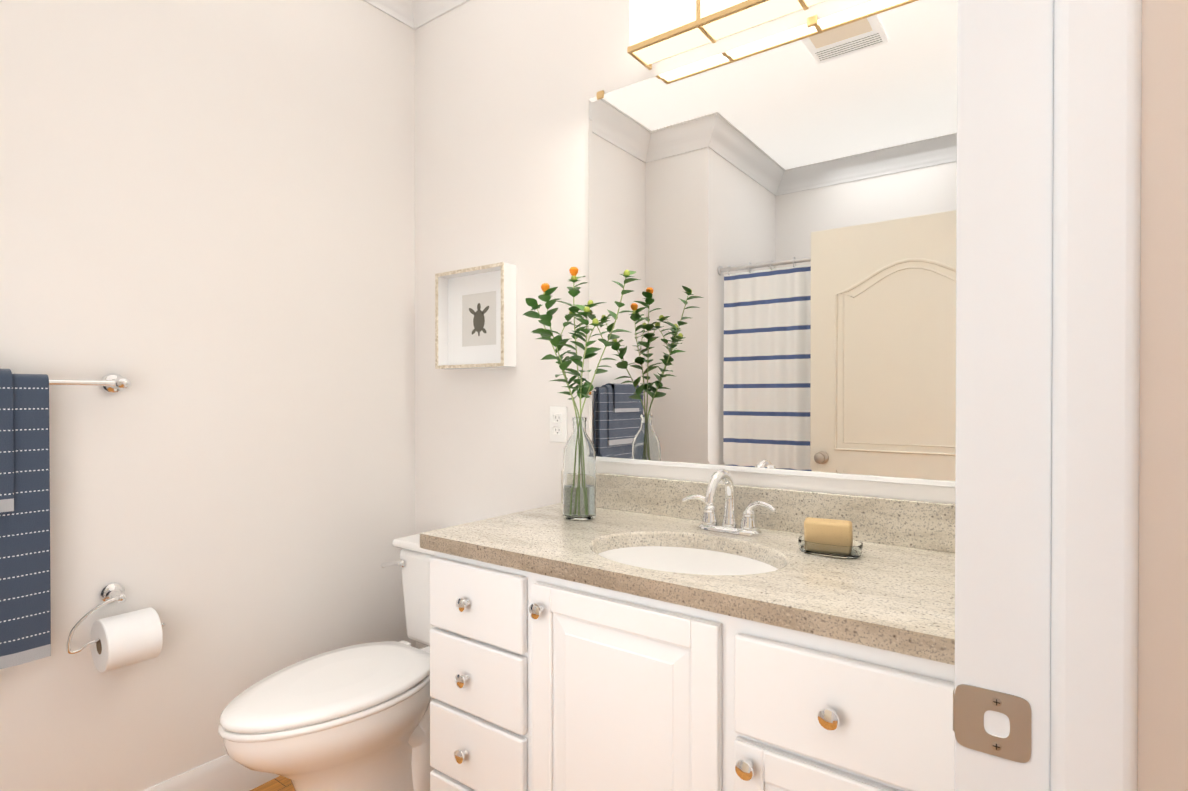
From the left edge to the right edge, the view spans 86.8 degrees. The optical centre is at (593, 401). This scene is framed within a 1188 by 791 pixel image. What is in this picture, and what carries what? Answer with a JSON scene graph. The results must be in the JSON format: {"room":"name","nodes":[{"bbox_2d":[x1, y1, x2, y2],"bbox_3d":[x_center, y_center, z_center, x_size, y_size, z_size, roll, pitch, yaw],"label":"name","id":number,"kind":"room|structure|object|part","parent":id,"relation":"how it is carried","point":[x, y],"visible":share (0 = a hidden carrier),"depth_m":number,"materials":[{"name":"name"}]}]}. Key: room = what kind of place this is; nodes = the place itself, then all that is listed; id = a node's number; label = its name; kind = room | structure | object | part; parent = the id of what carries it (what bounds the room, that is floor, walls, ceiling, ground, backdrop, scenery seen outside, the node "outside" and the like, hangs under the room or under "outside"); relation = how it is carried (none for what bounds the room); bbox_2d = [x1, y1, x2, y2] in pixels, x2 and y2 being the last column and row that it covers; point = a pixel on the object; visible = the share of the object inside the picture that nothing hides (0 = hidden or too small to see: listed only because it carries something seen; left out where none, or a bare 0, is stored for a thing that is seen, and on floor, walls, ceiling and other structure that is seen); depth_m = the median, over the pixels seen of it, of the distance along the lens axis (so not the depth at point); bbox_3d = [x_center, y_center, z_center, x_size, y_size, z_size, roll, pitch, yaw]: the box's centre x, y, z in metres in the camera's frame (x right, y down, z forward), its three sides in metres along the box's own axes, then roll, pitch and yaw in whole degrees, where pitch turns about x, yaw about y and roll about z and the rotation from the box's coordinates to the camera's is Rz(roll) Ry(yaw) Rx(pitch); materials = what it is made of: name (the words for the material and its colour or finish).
{"room":"bathroom","nodes":[
{"label":"bathroom","id":0,"kind":"room"},
{"bbox_2d":[0,0,415,790],"bbox_3d":[-1.429,-0.178,1.149,0.550,2.720,2.900,0,0,36],"label":"wall","id":1,"kind":"structure","parent":0,"point":[208,228],"depth_m":1.80,"materials":[{"name":"paint"}]},
{"bbox_2d":[0,369,131,668],"bbox_3d":[-1.381,0.255,1.350,0.113,0.674,0.663,0,0,36],"label":"towel rail","id":2,"kind":"object","parent":1,"relation":"attached to","point":[25,612],"visible":1,"depth_m":1.42,"materials":[{"name":"blue fabric"}]},
{"bbox_2d":[66,582,164,672],"bbox_3d":[-1.198,0.567,1.576,0.145,0.196,0.205,0,0,36],"label":"toilet paper holder","id":3,"kind":"object","parent":1,"relation":"attached to","point":[123,640],"visible":1,"depth_m":1.55,"materials":[{"name":"white paper"}]},
{"bbox_2d":[143,754,279,790],"bbox_3d":[-0.928,1.113,1.437,0.752,0.133,1.860,0,0,36],"label":"baseboard","id":4,"kind":"structure","parent":1,"relation":"attached to","point":[226,772],"depth_m":1.83,"materials":[{"name":"white wood"}]},
{"bbox_2d":[363,0,408,16],"bbox_3d":[-1.178,-1.476,1.626,0.104,0.132,1.580,0,0,36],"label":"crown molding","id":5,"kind":"structure","parent":1,"relation":"attached to","point":[390,7],"depth_m":2.29,"materials":[{"name":"white paint"}]},
{"bbox_2d":[392,0,469,29],"bbox_3d":[0.001,-1.477,1.829,1.770,0.132,0.104,0,0,36],"label":"crown molding","id":6,"kind":"structure","parent":1,"relation":"attached to","point":[414,14],"depth_m":2.32,"materials":[{"name":"white paint"}]},
{"bbox_2d":[250,776,294,790],"bbox_3d":[1.866,1.213,0.985,6.200,0.060,6.700,0,0,36],"label":"floor","id":7,"kind":"structure","parent":0,"point":[280,783],"depth_m":1.92,"materials":[{"name":"brown wood"}]},
{"bbox_2d":[218,534,434,790],"bbox_3d":[-0.636,0.822,1.826,0.509,0.710,0.852,0,0,36],"label":"toilet","id":8,"kind":"object","parent":7,"relation":"on","point":[353,718],"visible":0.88,"depth_m":1.64,"materials":[{"name":"ceramic"}]},
{"bbox_3d":[-0.680,0.548,2.113,0.098,0.037,0.030,0,0,36],"label":"lever","id":9,"kind":"part","parent":8,"relation":"part of","materials":[{"name":"silver metal"}]},
{"bbox_2d":[420,469,954,790],"bbox_3d":[0.202,0.671,1.398,1.150,1.018,0.580,0,0,36],"label":"bathroom vanity","id":10,"kind":"object","parent":7,"relation":"on","point":[639,633],"visible":1,"depth_m":1.20,"materials":[{"name":"white wood"}]},
{"bbox_2d":[523,267,640,520],"bbox_3d":[-0.053,-0.022,1.681,0.392,0.679,0.166,0,0,36],"label":"vase","id":11,"kind":"object","parent":10,"relation":"on","point":[579,477],"visible":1,"depth_m":1.68,"materials":[{"name":"clear glass"}]},
{"bbox_2d":[599,546,776,568],"bbox_3d":[0.194,0.436,1.351,0.449,0.160,0.345,0,0,36],"label":"sink","id":12,"kind":"object","parent":10,"relation":"in","point":[649,557],"depth_m":1.42,"materials":[{"name":"ceramic"}]},
{"bbox_2d":[682,469,775,535],"bbox_3d":[0.305,0.240,1.502,0.244,0.157,0.148,0,0,36],"label":"faucet","id":13,"kind":"object","parent":10,"relation":"on","point":[710,525],"depth_m":1.52,"materials":[{"name":"silver metal"}]},
{"bbox_2d":[798,517,862,558],"bbox_3d":[0.497,0.284,1.321,0.128,0.072,0.084,0,0,36],"label":"soap dish","id":14,"kind":"object","parent":10,"relation":"on","point":[830,538],"visible":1,"depth_m":1.30,"materials":[{"name":"clear glass"}]},
{"bbox_2d":[415,0,954,648],"bbox_3d":[0.121,-0.184,1.901,2.170,2.720,0.140,0,0,36],"label":"wall","id":15,"kind":"structure","parent":0,"point":[505,90],"depth_m":2.09,"materials":[{"name":"paint"}]},
{"bbox_2d":[435,262,515,368],"bbox_3d":[-0.412,-0.284,2.162,0.334,0.338,0.062,0,0,36],"label":"picture frame","id":16,"kind":"object","parent":15,"relation":"attached to","point":[475,317],"visible":1,"depth_m":2.18,"materials":[{"name":"wood"}]},
{"bbox_2d":[550,406,566,442],"bbox_3d":[-0.114,0.073,1.979,0.070,0.114,0.011,0,0,36],"label":"electrical outlet plate","id":17,"kind":"object","parent":15,"relation":"attached to","point":[558,424],"visible":0.92,"depth_m":1.98,"materials":[{"name":"white plastic"}]},
{"bbox_2d":[627,0,824,69],"bbox_3d":[0.463,-1.011,1.486,0.843,0.150,0.114,0,0,36],"label":"sconce","id":18,"kind":"object","parent":15,"relation":"attached to","point":[661,30],"visible":1,"depth_m":1.60,"materials":[{"name":"white glass"}]},
{"bbox_2d":[589,0,956,486],"bbox_3d":[0.410,-0.371,1.593,1.052,1.104,0.012,0,0,36],"label":"mirror","id":19,"kind":"object","parent":15,"relation":"attached to","point":[772,221],"visible":0.79,"depth_m":1.54,"materials":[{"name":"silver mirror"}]},
{"bbox_3d":[1.152,-0.181,1.594,0.142,2.720,6.380,0,0,36],"label":"wall","id":20,"kind":"structure","parent":0,"visible":0},
{"bbox_2d":[954,0,1187,790],"bbox_3d":[0.177,0.113,0.220,0.188,2.150,1.102,0,0,36],"label":"door frame","id":21,"kind":"structure","parent":20,"relation":"in","point":[1048,215],"depth_m":0.58,"materials":[{"name":"white wood"}]},
{"bbox_2d":[953,684,1030,762],"bbox_3d":[0.400,0.320,0.632,0.067,0.064,0.018,0,0,36],"label":"strike plate","id":22,"kind":"object","parent":21,"relation":"attached to","point":[972,705],"visible":1,"depth_m":0.63,"materials":[{"name":"beige metal"}]}
]}

